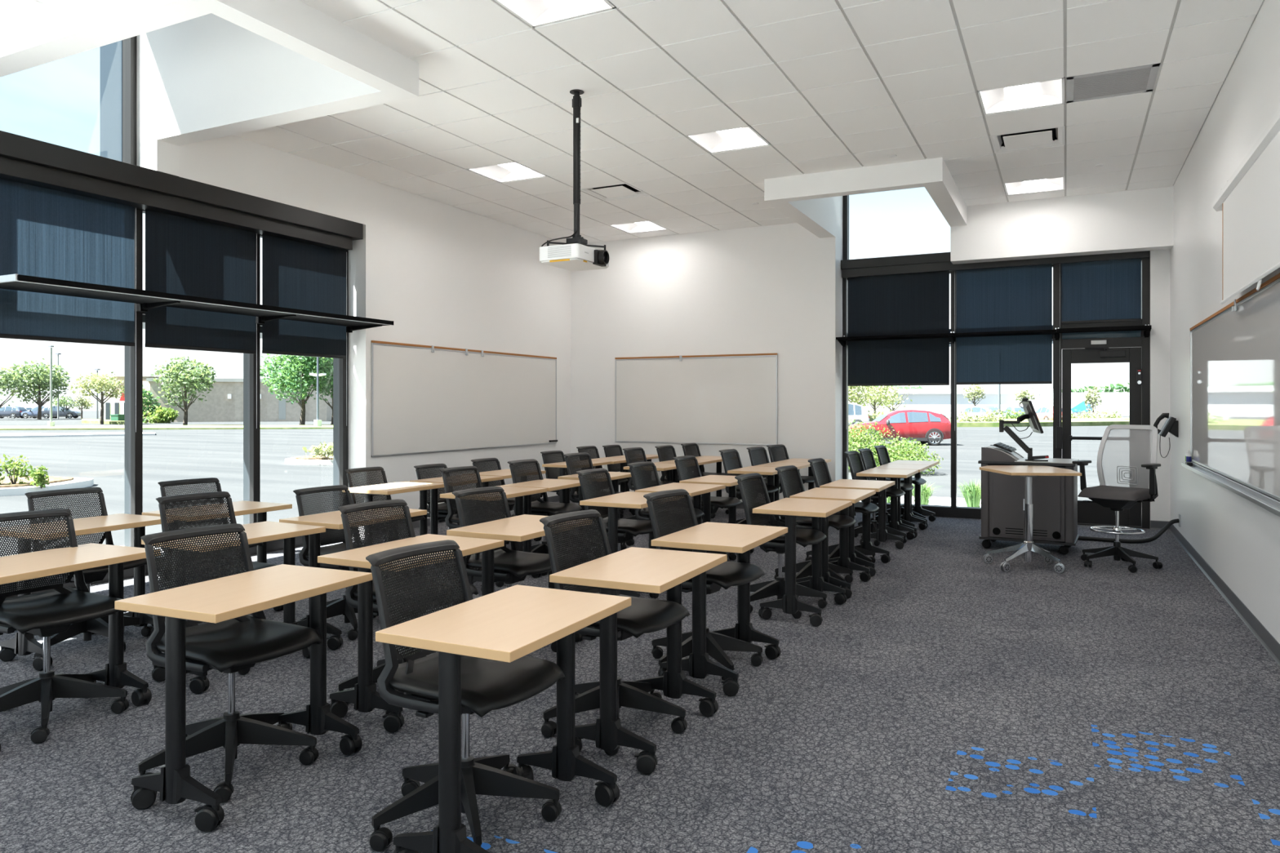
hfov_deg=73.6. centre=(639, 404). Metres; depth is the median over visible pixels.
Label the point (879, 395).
tree
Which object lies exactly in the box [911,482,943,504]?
grass tuft
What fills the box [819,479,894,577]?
student desk
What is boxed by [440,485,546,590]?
student desk
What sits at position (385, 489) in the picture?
student desk
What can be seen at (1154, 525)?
baseboard
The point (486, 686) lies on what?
chair
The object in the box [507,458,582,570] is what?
chair
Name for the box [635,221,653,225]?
diffuser
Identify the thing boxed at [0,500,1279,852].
floor
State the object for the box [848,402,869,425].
car
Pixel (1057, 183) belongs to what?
ceiling light
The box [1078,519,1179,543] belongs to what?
power cable
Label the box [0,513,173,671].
student desk
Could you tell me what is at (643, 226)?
ceiling light
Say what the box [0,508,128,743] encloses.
chair
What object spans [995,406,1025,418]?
hedge
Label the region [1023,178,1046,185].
diffuser
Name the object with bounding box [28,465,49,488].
young plant
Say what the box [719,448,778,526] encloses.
chair
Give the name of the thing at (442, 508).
chair
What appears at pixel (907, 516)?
student desk
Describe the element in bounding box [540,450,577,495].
chair
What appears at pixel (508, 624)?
student desk
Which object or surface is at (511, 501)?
chair
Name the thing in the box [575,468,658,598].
chair
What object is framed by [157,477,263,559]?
chair
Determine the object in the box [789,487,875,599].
student desk
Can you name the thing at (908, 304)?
roller blind
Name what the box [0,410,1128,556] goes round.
asphalt
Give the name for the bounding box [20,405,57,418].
car
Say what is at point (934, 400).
building
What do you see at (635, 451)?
chair
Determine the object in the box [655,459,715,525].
student desk
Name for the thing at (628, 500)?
student desk
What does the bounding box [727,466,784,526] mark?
student desk
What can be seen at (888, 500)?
grass tuft
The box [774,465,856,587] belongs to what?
chair
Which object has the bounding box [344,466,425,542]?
chair
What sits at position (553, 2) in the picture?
diffuser
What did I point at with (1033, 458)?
stapler
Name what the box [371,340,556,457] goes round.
whiteboard
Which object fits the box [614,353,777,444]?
whiteboard
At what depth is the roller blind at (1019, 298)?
10.51 m
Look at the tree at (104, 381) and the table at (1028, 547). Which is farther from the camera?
the tree at (104, 381)
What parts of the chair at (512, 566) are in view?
panel, frame, seat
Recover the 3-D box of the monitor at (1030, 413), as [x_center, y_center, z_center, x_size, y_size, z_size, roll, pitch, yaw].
[3.760,0.252,8.492,0.376,0.586,0.520,0,0,17]
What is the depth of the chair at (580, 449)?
11.09 m
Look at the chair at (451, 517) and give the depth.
6.99 m
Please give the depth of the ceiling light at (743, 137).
7.97 m
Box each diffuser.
[498,162,530,171]
[548,0,579,5]
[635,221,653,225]
[716,128,751,140]
[1005,82,1039,99]
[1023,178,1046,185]
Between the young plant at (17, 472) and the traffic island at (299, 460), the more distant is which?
the traffic island at (299, 460)
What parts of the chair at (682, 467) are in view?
panel, frame, seat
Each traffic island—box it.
[0,476,93,496]
[284,454,333,464]
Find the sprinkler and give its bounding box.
[888,154,897,157]
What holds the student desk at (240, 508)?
on the floor
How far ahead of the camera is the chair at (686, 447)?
11.33 m
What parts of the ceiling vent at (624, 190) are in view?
panel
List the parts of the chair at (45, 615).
panel, frame, seat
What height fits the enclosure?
0.850 m
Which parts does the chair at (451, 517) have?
panel, frame, seat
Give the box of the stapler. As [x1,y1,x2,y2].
[1031,455,1048,461]
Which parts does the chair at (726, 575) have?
panel, frame, seat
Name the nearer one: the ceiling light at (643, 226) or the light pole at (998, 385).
the ceiling light at (643, 226)
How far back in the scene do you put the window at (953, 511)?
10.83 m
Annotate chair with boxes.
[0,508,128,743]
[24,487,152,657]
[137,523,322,803]
[155,491,277,675]
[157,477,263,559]
[293,484,400,640]
[337,498,479,714]
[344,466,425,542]
[365,539,565,852]
[413,463,482,529]
[439,466,516,586]
[452,486,567,652]
[471,457,535,513]
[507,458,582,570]
[539,509,689,755]
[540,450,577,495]
[563,452,626,553]
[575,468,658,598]
[576,445,628,518]
[602,444,631,512]
[622,447,676,530]
[626,461,704,524]
[643,488,765,680]
[654,444,702,519]
[672,455,742,560]
[680,443,728,514]
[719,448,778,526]
[734,472,827,618]
[746,446,796,524]
[766,444,814,484]
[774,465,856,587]
[805,457,879,567]
[844,450,906,546]
[857,448,915,527]
[874,444,926,518]
[1071,424,1162,573]
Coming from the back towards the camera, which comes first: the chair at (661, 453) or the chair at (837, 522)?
the chair at (661, 453)
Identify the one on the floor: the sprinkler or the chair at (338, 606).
the chair at (338, 606)
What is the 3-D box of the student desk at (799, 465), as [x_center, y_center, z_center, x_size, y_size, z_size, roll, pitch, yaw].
[1.674,1.056,9.891,0.491,0.737,0.757,0,0,26]
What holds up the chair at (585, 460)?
on the floor
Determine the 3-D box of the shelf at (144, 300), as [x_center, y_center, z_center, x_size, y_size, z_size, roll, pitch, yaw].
[-3.664,-0.824,7.453,0.696,0.098,3.591,0,0,26]
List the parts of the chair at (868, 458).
frame, panel, seat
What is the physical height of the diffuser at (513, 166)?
0.006 m
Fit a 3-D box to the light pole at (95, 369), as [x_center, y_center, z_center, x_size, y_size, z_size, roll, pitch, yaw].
[-59.249,-1.078,93.424,0.535,5.686,0.297,0,0,26]
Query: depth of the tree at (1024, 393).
112.41 m
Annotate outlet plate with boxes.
[1178,514,1180,527]
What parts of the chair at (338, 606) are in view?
panel, frame, seat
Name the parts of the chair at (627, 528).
panel, frame, seat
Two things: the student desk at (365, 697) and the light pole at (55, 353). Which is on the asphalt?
the light pole at (55, 353)
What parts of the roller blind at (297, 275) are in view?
bead chain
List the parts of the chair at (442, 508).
panel, frame, seat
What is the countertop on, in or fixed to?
on the cart
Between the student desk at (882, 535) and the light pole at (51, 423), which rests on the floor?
the student desk at (882, 535)
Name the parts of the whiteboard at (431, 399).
cork rail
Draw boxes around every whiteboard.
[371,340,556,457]
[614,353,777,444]
[1181,272,1279,516]
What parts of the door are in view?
sensor plate, lock knob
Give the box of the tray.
[1181,461,1279,516]
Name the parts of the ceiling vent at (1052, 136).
panel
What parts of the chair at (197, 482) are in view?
panel, frame, seat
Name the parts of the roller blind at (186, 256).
bead chain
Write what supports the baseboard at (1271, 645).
attached to the wall at (1239, 539)
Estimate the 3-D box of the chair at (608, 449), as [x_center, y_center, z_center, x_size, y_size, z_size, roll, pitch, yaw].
[-0.190,0.990,11.684,0.617,0.869,0.657,0,0,30]
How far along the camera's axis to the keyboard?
8.53 m
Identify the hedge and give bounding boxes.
[867,404,898,421]
[956,404,1011,422]
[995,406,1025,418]
[1071,408,1122,417]
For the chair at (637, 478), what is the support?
on the floor
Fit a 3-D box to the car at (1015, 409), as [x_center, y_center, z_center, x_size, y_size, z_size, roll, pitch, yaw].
[40.826,0.948,93.414,2.260,1.634,4.490,0,0,6]
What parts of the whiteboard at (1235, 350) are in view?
cork rail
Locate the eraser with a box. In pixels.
[1185,462,1192,466]
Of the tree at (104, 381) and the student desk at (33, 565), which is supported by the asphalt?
the tree at (104, 381)
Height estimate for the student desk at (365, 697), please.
0.737 m
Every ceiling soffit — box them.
[0,0,418,176]
[764,157,966,238]
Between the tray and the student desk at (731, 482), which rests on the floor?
the student desk at (731, 482)
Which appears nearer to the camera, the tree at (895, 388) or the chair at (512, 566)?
the chair at (512, 566)
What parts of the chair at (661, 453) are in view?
panel, frame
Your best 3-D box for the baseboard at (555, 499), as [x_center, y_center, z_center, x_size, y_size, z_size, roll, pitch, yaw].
[-0.191,1.375,10.088,3.986,0.100,4.210,0,0,26]
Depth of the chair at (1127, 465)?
7.64 m
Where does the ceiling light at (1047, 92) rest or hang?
attached to the ceiling
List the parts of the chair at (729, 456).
frame, panel, seat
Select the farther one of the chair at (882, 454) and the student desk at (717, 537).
the chair at (882, 454)
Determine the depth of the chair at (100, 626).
5.10 m
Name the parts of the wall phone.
coiled cord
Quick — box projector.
[539,88,609,271]
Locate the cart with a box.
[977,444,1079,555]
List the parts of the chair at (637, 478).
panel, frame, seat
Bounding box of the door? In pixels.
[1053,250,1150,528]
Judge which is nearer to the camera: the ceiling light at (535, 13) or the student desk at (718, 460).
the ceiling light at (535, 13)
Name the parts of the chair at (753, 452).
panel, frame, seat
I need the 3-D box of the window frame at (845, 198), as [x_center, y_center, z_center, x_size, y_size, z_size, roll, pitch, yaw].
[3.401,-2.875,11.176,1.474,2.000,0.120,0,0,26]
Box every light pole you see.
[47,345,54,426]
[55,353,61,418]
[94,368,100,418]
[309,356,326,426]
[997,384,1002,418]
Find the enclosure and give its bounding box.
[110,414,124,420]
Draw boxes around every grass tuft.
[886,497,890,502]
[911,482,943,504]
[957,479,981,507]
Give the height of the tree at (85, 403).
3.028 m
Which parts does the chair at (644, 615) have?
panel, frame, seat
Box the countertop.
[1014,457,1079,463]
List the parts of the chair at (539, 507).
panel, frame, seat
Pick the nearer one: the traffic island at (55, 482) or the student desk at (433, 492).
the student desk at (433, 492)
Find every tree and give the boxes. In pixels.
[0,364,31,408]
[8,357,71,419]
[52,395,79,418]
[69,371,124,424]
[70,395,94,418]
[151,355,216,425]
[260,353,333,425]
[312,361,333,425]
[848,386,877,405]
[851,386,897,413]
[871,385,914,410]
[962,384,986,406]
[1014,389,1035,404]
[1083,385,1102,415]
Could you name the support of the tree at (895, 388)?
on the grass strip
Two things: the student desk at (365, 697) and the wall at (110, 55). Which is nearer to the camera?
the student desk at (365, 697)
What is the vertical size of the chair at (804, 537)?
0.922 m
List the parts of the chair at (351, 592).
panel, frame, seat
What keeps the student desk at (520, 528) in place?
on the floor
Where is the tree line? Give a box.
[858,382,1128,392]
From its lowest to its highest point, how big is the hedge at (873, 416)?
2.074 m
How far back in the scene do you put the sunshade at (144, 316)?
7.65 m
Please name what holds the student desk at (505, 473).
on the floor
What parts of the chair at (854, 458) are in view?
panel, frame, seat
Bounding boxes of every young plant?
[0,453,32,484]
[0,465,4,484]
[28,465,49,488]
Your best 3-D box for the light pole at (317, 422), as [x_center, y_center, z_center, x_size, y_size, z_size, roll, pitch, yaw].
[-25.057,-1.300,66.539,1.109,6.230,0.653,0,0,26]
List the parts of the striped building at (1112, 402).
blue panel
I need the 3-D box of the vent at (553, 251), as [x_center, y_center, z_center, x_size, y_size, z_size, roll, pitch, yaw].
[-0.605,-1.152,6.430,0.205,0.077,0.005,0,0,26]
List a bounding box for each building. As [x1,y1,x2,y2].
[101,373,171,422]
[146,377,332,422]
[848,388,1053,415]
[1040,392,1128,415]
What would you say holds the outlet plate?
attached to the wall at (1239, 539)
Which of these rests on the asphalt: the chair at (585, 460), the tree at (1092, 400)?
the tree at (1092, 400)
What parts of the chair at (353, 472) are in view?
panel, frame, seat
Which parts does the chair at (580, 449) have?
panel, frame, seat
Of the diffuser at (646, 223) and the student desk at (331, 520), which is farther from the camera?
the diffuser at (646, 223)
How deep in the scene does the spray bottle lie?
7.91 m
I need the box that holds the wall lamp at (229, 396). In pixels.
[227,394,261,399]
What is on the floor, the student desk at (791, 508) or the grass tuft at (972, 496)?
the student desk at (791, 508)
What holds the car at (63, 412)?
on the asphalt
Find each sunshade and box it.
[142,314,262,338]
[949,324,1140,346]
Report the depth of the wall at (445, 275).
9.85 m
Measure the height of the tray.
0.045 m
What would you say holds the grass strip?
on the asphalt
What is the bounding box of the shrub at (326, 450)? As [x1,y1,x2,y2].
[302,441,333,459]
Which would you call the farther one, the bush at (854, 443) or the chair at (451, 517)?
the bush at (854, 443)
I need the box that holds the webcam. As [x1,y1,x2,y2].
[1019,398,1028,408]
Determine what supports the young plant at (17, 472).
on the traffic island at (55, 482)
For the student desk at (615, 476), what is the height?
0.737 m
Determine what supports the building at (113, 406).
on the asphalt
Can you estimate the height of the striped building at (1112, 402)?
3.842 m
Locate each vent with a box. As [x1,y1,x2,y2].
[547,245,571,257]
[580,182,649,200]
[989,125,1065,153]
[1066,62,1159,102]
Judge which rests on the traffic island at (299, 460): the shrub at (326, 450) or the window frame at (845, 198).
the shrub at (326, 450)
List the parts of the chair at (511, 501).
frame, panel, seat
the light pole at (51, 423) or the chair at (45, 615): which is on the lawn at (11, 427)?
the light pole at (51, 423)
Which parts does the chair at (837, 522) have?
panel, frame, seat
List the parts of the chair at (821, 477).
panel, frame, seat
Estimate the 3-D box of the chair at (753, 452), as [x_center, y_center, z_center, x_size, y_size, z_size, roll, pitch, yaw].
[1.552,0.962,9.970,0.634,0.924,0.655,0,0,34]
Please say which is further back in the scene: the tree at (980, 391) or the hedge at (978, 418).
the tree at (980, 391)
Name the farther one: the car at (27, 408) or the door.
the car at (27, 408)
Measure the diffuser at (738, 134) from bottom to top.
0.006 m
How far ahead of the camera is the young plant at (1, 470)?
17.12 m
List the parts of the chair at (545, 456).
frame, panel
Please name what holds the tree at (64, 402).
on the asphalt
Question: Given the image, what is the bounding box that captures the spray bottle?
[1186,450,1191,462]
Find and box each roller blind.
[0,178,136,431]
[145,208,257,428]
[262,234,346,426]
[847,271,949,386]
[955,264,1052,384]
[1061,257,1141,324]
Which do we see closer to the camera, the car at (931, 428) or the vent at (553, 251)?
the vent at (553, 251)
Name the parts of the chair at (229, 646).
panel, frame, seat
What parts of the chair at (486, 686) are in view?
frame, panel, seat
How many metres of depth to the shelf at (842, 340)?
10.26 m
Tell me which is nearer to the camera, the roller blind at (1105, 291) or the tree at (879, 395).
the roller blind at (1105, 291)
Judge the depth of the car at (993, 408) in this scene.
91.63 m
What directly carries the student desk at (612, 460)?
on the floor
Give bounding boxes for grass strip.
[869,417,1128,426]
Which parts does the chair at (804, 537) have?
panel, frame, seat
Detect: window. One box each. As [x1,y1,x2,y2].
[0,130,363,598]
[122,35,136,164]
[840,250,1149,519]
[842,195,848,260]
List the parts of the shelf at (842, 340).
shelf panel, shelf over door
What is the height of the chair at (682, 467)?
0.930 m
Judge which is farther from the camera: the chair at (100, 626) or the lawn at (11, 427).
the lawn at (11, 427)
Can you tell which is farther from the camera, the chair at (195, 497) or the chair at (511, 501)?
the chair at (511, 501)
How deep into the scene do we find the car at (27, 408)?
116.80 m
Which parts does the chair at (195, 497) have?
panel, frame, seat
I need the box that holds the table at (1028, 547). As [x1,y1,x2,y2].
[979,465,1081,573]
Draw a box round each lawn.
[0,425,333,430]
[81,418,124,424]
[1120,417,1128,419]
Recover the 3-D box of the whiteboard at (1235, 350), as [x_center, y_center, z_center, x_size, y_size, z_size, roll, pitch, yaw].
[4.149,-0.075,6.055,0.087,1.291,4.400,0,0,26]
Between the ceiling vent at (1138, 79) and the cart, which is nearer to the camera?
the ceiling vent at (1138, 79)
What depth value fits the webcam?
8.43 m
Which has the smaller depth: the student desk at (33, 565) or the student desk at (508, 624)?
the student desk at (508, 624)
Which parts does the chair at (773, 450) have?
frame, panel, seat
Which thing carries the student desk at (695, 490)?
on the floor
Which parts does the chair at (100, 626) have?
panel, frame, seat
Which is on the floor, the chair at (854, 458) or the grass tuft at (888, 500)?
the chair at (854, 458)
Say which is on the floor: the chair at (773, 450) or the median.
the chair at (773, 450)
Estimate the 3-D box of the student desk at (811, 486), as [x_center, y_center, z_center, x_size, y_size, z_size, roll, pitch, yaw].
[2.030,1.056,10.585,0.491,0.737,0.757,0,0,26]
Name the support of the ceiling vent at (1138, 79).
in the ceiling
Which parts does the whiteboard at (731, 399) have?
cork rail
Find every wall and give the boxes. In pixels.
[99,40,122,161]
[178,134,571,537]
[571,185,1173,521]
[1169,0,1279,644]
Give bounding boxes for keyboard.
[993,442,1016,452]
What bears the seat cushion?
on the chair at (1127, 465)
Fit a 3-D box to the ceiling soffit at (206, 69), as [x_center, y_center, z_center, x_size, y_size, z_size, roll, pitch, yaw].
[-3.332,-2.946,5.963,3.120,2.057,1.695,0,0,26]
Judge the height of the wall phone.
0.478 m
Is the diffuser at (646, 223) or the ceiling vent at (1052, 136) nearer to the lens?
the ceiling vent at (1052, 136)
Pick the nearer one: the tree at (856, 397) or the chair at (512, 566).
the chair at (512, 566)
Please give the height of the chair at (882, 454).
0.923 m
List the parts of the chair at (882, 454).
frame, panel, seat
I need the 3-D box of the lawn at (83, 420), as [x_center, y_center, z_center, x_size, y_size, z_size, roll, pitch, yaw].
[-52.592,1.640,84.838,22.658,0.250,9.348,0,0,26]
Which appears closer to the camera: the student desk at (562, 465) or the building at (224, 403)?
the student desk at (562, 465)
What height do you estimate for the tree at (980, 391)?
4.592 m
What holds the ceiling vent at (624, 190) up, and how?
in the ceiling
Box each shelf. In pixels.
[0,273,393,333]
[835,324,1151,346]
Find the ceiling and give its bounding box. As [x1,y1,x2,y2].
[0,0,1264,243]
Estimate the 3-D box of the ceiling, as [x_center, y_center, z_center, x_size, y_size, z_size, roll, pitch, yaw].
[-0.512,-2.412,5.254,7.720,0.008,13.150,0,0,26]
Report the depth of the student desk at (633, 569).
3.48 m
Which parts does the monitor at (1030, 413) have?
arm, arm, arm post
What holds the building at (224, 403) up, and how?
on the asphalt
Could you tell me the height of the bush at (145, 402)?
4.202 m
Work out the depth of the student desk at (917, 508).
10.44 m
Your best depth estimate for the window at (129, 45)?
7.09 m
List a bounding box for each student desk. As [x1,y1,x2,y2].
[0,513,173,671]
[0,542,160,751]
[115,564,372,832]
[141,520,325,693]
[142,500,292,627]
[279,507,426,649]
[317,533,504,733]
[342,481,444,578]
[375,584,631,852]
[409,475,502,565]
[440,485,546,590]
[446,514,591,642]
[466,469,546,549]
[502,478,589,575]
[542,460,610,518]
[549,546,727,774]
[557,471,634,556]
[579,491,684,597]
[591,457,641,517]
[611,453,666,509]
[623,462,690,526]
[635,482,725,526]
[651,521,787,696]
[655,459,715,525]
[679,475,754,561]
[695,455,737,518]
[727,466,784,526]
[752,497,852,626]
[755,462,810,526]
[776,457,831,492]
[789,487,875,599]
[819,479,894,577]
[856,468,918,549]
[873,463,929,537]
[888,460,938,528]
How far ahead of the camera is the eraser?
7.78 m
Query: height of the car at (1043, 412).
1.634 m
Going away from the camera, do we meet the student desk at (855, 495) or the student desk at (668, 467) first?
the student desk at (855, 495)
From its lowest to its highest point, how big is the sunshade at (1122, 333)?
0.195 m
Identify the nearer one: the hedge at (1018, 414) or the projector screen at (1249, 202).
the projector screen at (1249, 202)
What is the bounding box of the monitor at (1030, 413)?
[999,400,1043,461]
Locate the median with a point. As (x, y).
(35, 434)
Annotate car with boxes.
[0,405,26,418]
[8,405,37,417]
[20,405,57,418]
[41,405,80,418]
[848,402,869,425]
[848,409,951,445]
[946,406,994,418]
[984,406,997,415]
[1002,406,1025,416]
[1035,406,1053,420]
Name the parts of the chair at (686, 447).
panel, frame, seat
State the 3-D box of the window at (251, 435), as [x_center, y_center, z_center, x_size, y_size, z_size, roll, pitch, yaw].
[-4.135,-0.246,7.086,0.400,3.343,4.680,0,0,26]
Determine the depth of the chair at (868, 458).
9.64 m
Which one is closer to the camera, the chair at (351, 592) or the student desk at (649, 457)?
the chair at (351, 592)
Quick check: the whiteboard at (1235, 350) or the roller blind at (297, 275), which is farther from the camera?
the roller blind at (297, 275)
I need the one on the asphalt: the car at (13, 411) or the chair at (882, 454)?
the car at (13, 411)
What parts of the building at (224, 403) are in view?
door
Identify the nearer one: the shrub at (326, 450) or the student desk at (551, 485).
the student desk at (551, 485)
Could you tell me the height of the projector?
1.330 m
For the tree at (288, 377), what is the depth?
72.35 m
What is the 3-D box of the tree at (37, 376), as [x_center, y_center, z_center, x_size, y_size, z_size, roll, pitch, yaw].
[-73.033,-1.920,103.990,6.562,7.619,6.633,0,0,26]
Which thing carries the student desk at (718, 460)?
on the floor
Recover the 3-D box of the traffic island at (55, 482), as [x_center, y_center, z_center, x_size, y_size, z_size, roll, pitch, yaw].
[-14.431,1.677,17.737,5.200,0.175,3.000,0,0,-2]
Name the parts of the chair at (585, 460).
panel, frame, seat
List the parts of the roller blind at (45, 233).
bead chain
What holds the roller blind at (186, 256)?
attached to the window at (251, 435)
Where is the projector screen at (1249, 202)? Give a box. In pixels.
[1213,109,1279,304]
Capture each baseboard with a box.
[373,495,758,537]
[1150,520,1169,530]
[1168,524,1279,666]
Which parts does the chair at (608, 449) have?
frame, panel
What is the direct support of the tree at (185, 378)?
on the asphalt
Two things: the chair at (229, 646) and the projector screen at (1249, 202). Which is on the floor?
the chair at (229, 646)
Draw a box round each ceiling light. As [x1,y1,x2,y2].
[466,160,547,182]
[494,0,615,27]
[610,220,668,233]
[685,124,770,153]
[977,76,1064,115]
[1003,176,1065,195]
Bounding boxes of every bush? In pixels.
[142,386,161,422]
[142,405,179,423]
[848,417,943,475]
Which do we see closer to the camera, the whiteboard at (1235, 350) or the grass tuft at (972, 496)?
the whiteboard at (1235, 350)
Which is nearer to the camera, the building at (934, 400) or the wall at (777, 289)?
the wall at (777, 289)
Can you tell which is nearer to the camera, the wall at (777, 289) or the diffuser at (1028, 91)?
the diffuser at (1028, 91)
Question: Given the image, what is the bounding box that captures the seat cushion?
[1077,485,1150,501]
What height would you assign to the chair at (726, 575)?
0.937 m
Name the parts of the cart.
access panel, plate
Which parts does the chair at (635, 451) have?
panel, frame, seat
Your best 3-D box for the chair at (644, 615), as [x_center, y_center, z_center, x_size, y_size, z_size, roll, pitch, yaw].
[-0.098,0.963,3.821,0.624,0.923,0.646,0,0,32]
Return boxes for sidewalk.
[901,495,981,507]
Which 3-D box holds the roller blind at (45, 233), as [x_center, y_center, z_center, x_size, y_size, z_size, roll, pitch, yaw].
[-4.408,-0.710,6.572,0.023,1.870,1.117,0,0,26]
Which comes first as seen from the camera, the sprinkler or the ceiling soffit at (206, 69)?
the ceiling soffit at (206, 69)
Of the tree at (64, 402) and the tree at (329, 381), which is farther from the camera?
the tree at (64, 402)
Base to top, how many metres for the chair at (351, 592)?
0.931 m
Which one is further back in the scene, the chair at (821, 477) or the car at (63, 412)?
the car at (63, 412)
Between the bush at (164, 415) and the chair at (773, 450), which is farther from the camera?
the bush at (164, 415)
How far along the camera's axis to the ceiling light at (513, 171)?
9.07 m
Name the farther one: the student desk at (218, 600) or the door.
the door
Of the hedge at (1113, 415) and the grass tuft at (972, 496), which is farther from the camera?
the hedge at (1113, 415)
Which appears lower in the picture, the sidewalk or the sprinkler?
the sidewalk
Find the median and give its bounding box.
[0,431,155,437]
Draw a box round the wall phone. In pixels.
[1153,413,1177,457]
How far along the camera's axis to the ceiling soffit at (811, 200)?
8.90 m
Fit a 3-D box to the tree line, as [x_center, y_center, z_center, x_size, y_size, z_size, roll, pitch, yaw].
[190.138,-9.027,479.567,378.182,17.241,190.074,0,0,26]
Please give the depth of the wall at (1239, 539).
6.76 m
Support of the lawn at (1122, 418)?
on the grass strip
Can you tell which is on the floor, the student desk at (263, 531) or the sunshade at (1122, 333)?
the student desk at (263, 531)
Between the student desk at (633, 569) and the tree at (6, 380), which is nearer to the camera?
the student desk at (633, 569)

